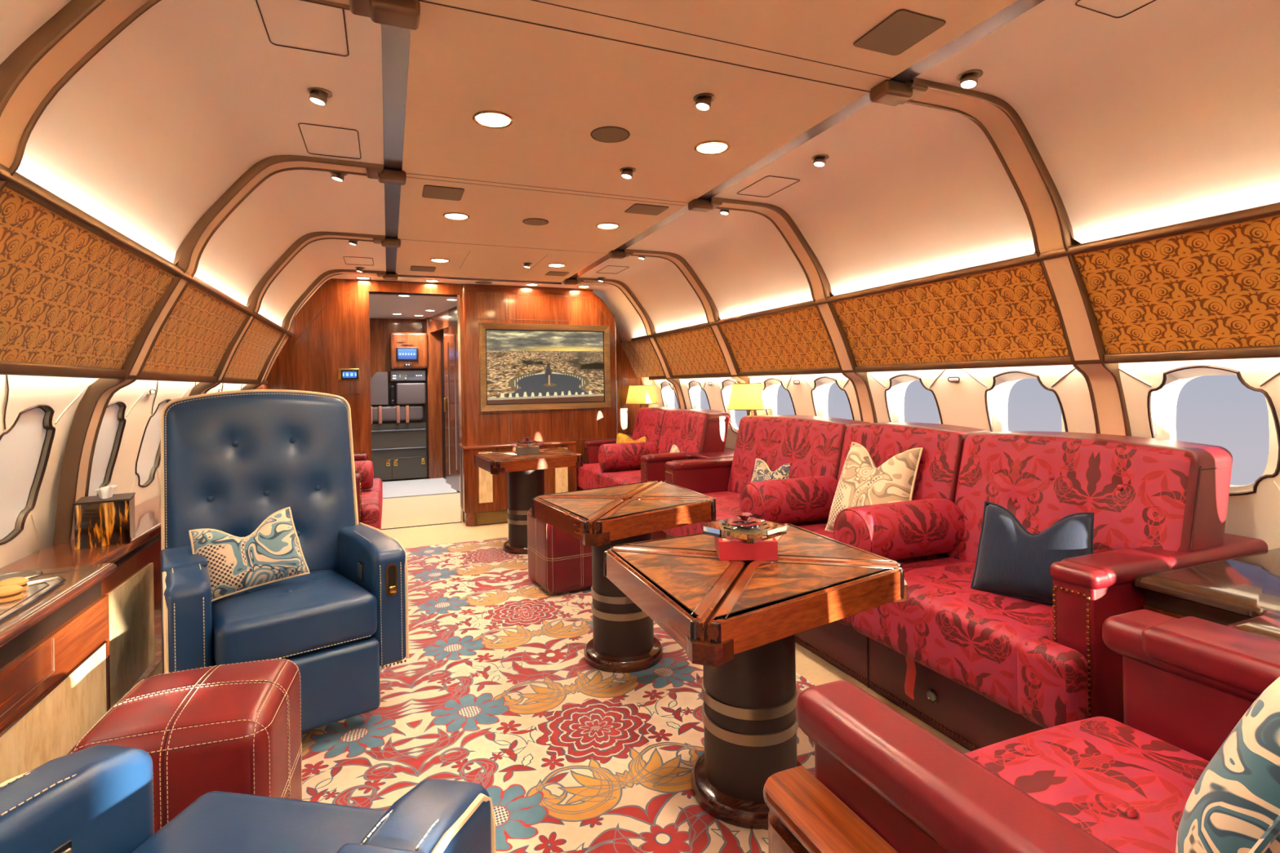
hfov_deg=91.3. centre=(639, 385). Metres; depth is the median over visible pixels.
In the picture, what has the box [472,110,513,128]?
recessed light
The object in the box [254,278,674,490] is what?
wall
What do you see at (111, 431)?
window
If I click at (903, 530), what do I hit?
bolster
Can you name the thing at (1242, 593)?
desk
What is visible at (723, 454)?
ledge
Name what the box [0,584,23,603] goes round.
macaron
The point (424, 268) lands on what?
ceiling vent
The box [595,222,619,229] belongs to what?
recessed light
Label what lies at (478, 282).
grille
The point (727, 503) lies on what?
seat cushion
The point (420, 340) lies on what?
upper cabinet
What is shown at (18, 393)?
wall
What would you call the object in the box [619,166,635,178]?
spotlight
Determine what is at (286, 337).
wall panel
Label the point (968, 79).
spotlight
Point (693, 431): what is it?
cushion
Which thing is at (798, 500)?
bolster
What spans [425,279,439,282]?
recessed light
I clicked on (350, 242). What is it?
spotlight
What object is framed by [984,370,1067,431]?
window
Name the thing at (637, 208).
ceiling vent
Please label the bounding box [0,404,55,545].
window
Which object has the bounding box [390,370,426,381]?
control panel
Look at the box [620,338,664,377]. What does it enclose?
wall panel
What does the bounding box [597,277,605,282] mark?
spotlight
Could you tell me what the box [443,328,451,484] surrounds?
door
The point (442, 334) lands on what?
wall
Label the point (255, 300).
trim
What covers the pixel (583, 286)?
recessed light
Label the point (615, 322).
trim
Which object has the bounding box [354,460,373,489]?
bolster
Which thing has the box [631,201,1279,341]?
trim
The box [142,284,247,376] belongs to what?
wall panel
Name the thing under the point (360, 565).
switch
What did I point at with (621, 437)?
cushion
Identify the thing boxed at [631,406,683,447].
cushion
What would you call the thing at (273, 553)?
cushion
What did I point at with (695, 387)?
window
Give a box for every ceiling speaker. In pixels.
[475,280,492,284]
[522,217,548,225]
[590,126,630,142]
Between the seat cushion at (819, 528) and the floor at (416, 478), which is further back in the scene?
the floor at (416, 478)
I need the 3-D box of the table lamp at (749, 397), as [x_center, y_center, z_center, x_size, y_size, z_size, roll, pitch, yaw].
[0.721,0.192,4.110,0.290,0.493,0.290,-1,0,-22]
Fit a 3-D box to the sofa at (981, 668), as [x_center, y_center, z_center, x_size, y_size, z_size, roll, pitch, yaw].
[0.904,0.600,2.712,0.845,0.871,2.455,-1,0,-22]
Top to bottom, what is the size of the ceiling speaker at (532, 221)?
0.005 m
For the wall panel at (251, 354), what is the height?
0.320 m
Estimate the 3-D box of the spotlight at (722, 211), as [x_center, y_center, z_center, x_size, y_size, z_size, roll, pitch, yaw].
[0.406,-0.831,2.971,0.064,0.036,0.064,-1,0,-22]
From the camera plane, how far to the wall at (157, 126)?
1.66 m
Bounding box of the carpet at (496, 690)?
[160,537,815,852]
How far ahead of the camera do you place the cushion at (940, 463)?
2.43 m
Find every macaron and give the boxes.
[0,577,28,591]
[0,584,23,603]
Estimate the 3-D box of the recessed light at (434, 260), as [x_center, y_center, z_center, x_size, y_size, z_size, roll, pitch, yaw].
[-1.291,-0.808,4.035,0.124,0.011,0.124,-1,0,-22]
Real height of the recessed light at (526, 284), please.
0.011 m
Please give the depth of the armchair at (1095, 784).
0.96 m
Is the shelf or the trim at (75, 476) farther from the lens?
the trim at (75, 476)
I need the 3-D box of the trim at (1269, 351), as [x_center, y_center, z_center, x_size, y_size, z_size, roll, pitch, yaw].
[1.845,-0.092,1.185,0.026,0.032,9.420,-1,0,-22]
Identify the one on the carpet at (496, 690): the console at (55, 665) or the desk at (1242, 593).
the console at (55, 665)
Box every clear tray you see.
[510,437,543,446]
[702,512,786,543]
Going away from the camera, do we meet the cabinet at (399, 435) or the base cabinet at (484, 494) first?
the base cabinet at (484, 494)
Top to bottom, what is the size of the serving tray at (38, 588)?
0.008 m
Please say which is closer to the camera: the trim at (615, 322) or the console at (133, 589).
the console at (133, 589)
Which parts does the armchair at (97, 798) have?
arm, arm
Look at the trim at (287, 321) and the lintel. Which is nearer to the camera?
the trim at (287, 321)
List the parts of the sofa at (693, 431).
arm, nailhead trim, arm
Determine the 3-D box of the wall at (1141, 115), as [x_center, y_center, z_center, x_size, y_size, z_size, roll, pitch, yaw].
[1.342,-0.615,1.190,0.697,0.488,9.800,-1,0,-22]
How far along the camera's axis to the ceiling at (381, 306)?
6.25 m
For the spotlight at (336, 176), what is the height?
0.036 m
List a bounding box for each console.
[0,494,162,708]
[0,563,116,783]
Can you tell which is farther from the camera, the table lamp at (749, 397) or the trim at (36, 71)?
the table lamp at (749, 397)
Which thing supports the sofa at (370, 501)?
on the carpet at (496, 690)
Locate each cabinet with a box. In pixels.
[370,372,427,479]
[390,332,427,368]
[460,440,577,526]
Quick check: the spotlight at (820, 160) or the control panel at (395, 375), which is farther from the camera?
the control panel at (395, 375)
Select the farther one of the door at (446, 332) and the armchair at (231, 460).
the door at (446, 332)
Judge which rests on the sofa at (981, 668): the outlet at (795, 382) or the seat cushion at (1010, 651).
the seat cushion at (1010, 651)
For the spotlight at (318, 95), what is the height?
0.036 m
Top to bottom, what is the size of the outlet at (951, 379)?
0.022 m
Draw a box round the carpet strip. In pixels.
[381,493,460,526]
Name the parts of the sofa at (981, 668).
nailhead trim, arm, nailhead trim, nailhead trim, arm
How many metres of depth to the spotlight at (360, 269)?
4.27 m
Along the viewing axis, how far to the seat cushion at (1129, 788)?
1.00 m
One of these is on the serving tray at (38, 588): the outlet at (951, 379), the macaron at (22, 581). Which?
the macaron at (22, 581)
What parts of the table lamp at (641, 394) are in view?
lamp shade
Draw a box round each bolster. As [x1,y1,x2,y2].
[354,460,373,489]
[598,441,658,470]
[739,475,838,524]
[833,497,964,560]
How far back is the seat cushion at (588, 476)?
4.83 m
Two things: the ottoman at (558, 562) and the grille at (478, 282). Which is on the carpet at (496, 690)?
the ottoman at (558, 562)
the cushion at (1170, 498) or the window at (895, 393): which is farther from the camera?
the window at (895, 393)
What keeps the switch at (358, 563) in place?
attached to the armchair at (231, 460)
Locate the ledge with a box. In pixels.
[692,451,733,459]
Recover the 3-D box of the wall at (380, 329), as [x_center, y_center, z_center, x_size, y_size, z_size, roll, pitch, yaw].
[-3.011,0.122,7.357,2.500,1.950,0.100,-1,0,-22]
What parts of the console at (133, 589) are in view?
inset panel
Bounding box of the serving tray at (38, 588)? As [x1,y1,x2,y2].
[0,575,66,622]
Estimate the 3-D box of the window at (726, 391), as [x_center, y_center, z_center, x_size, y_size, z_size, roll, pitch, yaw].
[0.674,0.150,4.415,0.118,0.389,0.319,-1,0,-22]
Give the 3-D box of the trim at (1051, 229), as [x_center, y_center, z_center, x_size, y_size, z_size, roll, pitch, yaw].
[1.172,0.075,1.942,1.071,1.913,0.170,-1,0,-22]
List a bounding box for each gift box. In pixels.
[510,437,543,454]
[702,512,786,560]
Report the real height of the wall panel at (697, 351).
0.320 m
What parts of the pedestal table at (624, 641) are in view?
corner post, corner post, diagonal rail, diagonal rail, corner post, corner post, corner post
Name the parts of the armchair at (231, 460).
arm, frame, backrest, arm, recline plate, recline handle, nailhead trim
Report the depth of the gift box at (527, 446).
4.12 m
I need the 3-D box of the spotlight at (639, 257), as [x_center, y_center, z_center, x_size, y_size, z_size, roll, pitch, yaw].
[0.014,-0.825,3.999,0.064,0.036,0.064,-1,0,-22]
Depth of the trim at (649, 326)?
5.06 m
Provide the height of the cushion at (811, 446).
0.471 m
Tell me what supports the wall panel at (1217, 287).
attached to the wall at (1256, 515)
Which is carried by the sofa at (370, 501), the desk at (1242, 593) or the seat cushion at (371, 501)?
the seat cushion at (371, 501)
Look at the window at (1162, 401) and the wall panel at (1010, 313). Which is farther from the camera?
the wall panel at (1010, 313)
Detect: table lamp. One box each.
[625,381,656,408]
[727,377,771,416]
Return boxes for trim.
[0,0,420,193]
[0,163,293,337]
[0,360,267,384]
[52,155,406,544]
[188,231,400,395]
[241,269,397,390]
[381,24,410,273]
[397,274,561,284]
[562,0,1044,282]
[564,277,686,409]
[608,248,756,416]
[614,321,617,436]
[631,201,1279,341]
[648,345,1279,380]
[688,197,877,422]
[870,77,1131,435]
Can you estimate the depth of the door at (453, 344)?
6.44 m
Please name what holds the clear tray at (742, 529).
on the gift box at (744, 537)
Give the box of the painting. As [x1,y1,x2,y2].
[478,322,610,411]
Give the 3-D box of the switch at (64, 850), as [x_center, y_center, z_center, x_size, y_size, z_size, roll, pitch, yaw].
[-0.749,0.629,0.811,0.009,0.049,0.021,-1,0,10]
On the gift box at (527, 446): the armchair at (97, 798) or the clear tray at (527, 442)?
the clear tray at (527, 442)
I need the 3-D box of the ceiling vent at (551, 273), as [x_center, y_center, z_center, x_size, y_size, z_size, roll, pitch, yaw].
[-0.608,-0.819,4.584,0.150,0.004,0.154,-1,0,-22]
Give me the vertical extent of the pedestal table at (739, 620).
0.601 m
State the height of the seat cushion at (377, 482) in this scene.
0.218 m
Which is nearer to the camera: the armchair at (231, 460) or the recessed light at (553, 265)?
the armchair at (231, 460)
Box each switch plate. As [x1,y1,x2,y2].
[49,839,71,852]
[358,560,363,582]
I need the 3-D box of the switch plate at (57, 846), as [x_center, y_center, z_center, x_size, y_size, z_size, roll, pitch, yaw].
[-0.754,0.629,0.798,0.007,0.065,0.055,-1,0,10]
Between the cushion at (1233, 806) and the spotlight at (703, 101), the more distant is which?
the spotlight at (703, 101)
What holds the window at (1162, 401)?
in the wall at (1256, 515)
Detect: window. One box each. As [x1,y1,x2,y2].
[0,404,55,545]
[88,400,126,496]
[135,399,171,487]
[660,381,679,408]
[688,380,711,409]
[720,379,738,433]
[762,377,796,415]
[810,376,854,420]
[884,373,942,424]
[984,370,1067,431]
[1146,364,1279,495]
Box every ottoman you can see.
[66,658,302,833]
[527,508,591,594]
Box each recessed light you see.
[355,276,370,279]
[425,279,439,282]
[429,257,449,262]
[443,212,469,220]
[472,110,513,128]
[525,283,538,285]
[547,263,565,267]
[577,284,590,288]
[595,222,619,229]
[694,140,729,155]
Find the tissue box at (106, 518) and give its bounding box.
[72,484,135,549]
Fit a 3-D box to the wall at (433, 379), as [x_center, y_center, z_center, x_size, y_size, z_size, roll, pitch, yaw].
[-2.387,0.147,7.425,0.342,1.880,0.240,-1,0,-22]
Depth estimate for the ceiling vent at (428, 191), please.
2.64 m
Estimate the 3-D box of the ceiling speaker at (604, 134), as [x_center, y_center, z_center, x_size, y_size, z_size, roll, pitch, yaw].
[-0.098,-0.827,2.063,0.130,0.005,0.130,-1,0,-22]
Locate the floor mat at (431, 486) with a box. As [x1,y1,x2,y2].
[382,477,457,498]
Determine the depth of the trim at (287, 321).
4.26 m
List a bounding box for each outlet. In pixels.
[147,389,155,395]
[404,363,411,366]
[793,380,800,384]
[947,377,959,382]
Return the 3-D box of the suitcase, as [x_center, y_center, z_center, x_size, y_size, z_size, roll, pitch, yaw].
[-2.973,0.322,7.102,0.975,0.170,0.080,-1,0,-22]
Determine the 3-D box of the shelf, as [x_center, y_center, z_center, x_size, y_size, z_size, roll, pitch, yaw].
[0.368,0.809,0.586,0.092,0.430,0.822,-1,0,-22]
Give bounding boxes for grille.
[475,281,491,284]
[475,510,507,525]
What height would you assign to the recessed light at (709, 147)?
0.011 m
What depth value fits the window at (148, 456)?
2.79 m
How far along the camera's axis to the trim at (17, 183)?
1.53 m
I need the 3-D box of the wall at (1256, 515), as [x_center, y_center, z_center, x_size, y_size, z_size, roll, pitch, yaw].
[1.855,0.436,1.455,0.104,1.170,9.920,-1,0,-22]
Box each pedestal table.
[474,448,582,554]
[531,480,716,673]
[602,523,907,829]
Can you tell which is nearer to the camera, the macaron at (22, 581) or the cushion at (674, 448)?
the macaron at (22, 581)
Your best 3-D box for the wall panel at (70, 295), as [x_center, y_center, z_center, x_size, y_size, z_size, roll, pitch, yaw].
[-1.435,-0.212,1.580,0.177,0.320,1.030,-1,0,-22]
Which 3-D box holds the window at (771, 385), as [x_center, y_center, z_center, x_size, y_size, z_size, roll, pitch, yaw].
[0.875,0.146,3.914,0.118,0.389,0.319,-1,0,-22]
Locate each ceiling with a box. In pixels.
[331,0,1017,290]
[368,293,457,319]
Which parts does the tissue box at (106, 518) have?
lid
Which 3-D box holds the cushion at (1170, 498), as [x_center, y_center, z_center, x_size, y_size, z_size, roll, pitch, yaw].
[1.364,0.393,1.989,0.312,0.471,0.719,-1,0,-22]
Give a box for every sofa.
[353,453,382,529]
[576,406,734,540]
[662,414,1267,751]
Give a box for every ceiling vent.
[410,266,435,271]
[422,185,464,200]
[545,271,568,275]
[624,203,668,215]
[853,8,946,55]
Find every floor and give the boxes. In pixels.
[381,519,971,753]
[382,477,459,493]
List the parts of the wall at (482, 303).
cornice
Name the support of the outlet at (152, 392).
attached to the wall at (18, 393)
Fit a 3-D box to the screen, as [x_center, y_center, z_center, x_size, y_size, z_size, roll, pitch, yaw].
[-2.654,-0.358,7.133,0.236,0.156,0.017,-1,0,-22]
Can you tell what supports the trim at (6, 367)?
attached to the wall at (18, 393)
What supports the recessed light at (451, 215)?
in the ceiling at (563, 71)
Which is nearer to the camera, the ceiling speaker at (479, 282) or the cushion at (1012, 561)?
the cushion at (1012, 561)
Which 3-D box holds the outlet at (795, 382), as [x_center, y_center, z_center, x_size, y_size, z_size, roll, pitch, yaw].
[0.921,-0.019,3.658,0.017,0.022,0.061,-1,0,-22]
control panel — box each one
[337,368,359,380]
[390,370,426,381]
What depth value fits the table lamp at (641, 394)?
5.63 m
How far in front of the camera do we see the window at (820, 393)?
3.56 m
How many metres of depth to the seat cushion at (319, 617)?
1.87 m
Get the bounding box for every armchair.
[0,744,496,852]
[160,389,408,733]
[796,609,1279,852]
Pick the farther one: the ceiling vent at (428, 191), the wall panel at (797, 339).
the wall panel at (797, 339)
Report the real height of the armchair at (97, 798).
1.058 m
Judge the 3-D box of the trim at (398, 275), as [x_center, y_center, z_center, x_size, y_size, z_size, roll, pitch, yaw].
[-1.199,-0.815,4.758,1.230,0.032,0.023,-1,0,-22]
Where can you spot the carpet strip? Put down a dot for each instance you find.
(424, 508)
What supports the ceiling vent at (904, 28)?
in the ceiling at (563, 71)
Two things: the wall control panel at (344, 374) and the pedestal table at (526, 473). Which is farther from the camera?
the wall control panel at (344, 374)
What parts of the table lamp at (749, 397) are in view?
lamp shade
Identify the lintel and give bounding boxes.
[429,306,457,333]
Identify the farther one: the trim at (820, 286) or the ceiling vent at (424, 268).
the ceiling vent at (424, 268)
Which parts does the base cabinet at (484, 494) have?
inset panel, inset frame, inset panel, inset frame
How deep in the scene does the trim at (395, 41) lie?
1.88 m
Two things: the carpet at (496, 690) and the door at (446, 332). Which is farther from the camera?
the door at (446, 332)
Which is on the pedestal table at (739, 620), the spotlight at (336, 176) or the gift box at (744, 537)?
the gift box at (744, 537)
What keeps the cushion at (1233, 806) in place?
on the armchair at (1095, 784)
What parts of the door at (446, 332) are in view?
handle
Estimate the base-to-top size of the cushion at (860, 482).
0.371 m
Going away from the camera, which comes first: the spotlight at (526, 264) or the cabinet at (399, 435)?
the spotlight at (526, 264)
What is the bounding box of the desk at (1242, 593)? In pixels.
[1134,547,1279,640]
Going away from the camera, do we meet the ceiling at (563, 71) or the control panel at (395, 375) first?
the ceiling at (563, 71)
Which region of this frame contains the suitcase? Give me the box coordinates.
[372,405,423,422]
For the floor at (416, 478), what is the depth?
7.36 m
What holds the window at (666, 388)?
in the wall at (1256, 515)
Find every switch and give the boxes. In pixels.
[61,847,72,852]
[357,562,359,577]
[359,564,362,579]
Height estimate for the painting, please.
0.704 m
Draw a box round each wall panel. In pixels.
[0,186,174,368]
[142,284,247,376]
[224,319,282,379]
[264,335,288,380]
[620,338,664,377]
[655,326,728,375]
[719,306,839,372]
[831,262,1069,366]
[1074,214,1279,353]
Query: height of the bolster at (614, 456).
0.196 m
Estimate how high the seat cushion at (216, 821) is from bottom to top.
0.205 m
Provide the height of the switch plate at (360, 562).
0.065 m
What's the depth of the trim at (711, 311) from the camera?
4.07 m
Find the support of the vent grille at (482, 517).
attached to the base cabinet at (484, 494)
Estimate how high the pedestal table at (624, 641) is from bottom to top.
0.616 m
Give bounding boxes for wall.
[0,0,386,326]
[0,374,246,568]
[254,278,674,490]
[369,318,422,382]
[422,317,442,479]
[440,332,445,479]
[575,0,1279,342]
[641,357,1279,550]
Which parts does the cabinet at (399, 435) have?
rail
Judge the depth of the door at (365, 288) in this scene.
4.72 m
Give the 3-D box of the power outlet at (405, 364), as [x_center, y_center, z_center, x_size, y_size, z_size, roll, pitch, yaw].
[-2.648,-0.238,7.137,0.084,0.040,0.013,-1,0,-22]
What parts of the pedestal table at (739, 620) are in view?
corner post, corner post, diagonal rail, diagonal rail, corner post, corner post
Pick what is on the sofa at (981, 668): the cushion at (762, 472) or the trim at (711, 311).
the cushion at (762, 472)
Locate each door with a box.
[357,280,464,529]
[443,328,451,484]
[448,306,459,492]
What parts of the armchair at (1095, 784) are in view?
arm, arm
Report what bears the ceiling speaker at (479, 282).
attached to the ceiling at (563, 71)
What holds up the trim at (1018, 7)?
attached to the wall at (1141, 115)
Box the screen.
[395,346,417,360]
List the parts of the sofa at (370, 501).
arm, nailhead trim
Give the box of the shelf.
[763,764,898,852]
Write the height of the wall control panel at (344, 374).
0.090 m
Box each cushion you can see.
[131,791,387,852]
[188,506,310,601]
[211,569,377,666]
[360,478,382,506]
[360,491,382,529]
[576,462,641,489]
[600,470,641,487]
[616,432,646,443]
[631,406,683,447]
[657,408,729,453]
[662,491,827,537]
[669,444,684,453]
[727,414,869,521]
[751,457,790,482]
[798,522,948,625]
[824,441,923,532]
[837,422,991,555]
[851,557,1088,728]
[947,431,1232,563]
[964,716,1209,852]
[970,501,1093,604]
[1175,676,1279,852]
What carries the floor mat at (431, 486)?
on the floor at (416, 478)
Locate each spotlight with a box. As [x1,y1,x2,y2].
[306,87,332,105]
[329,172,347,181]
[348,240,358,245]
[355,266,364,272]
[523,262,532,268]
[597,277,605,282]
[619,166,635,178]
[638,256,644,259]
[693,93,715,110]
[719,208,729,214]
[811,154,829,166]
[956,69,982,88]
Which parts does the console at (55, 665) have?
inset panel, inset frame, edge moulding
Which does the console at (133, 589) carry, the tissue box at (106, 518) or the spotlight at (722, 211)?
the tissue box at (106, 518)
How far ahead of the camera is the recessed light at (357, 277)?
4.58 m

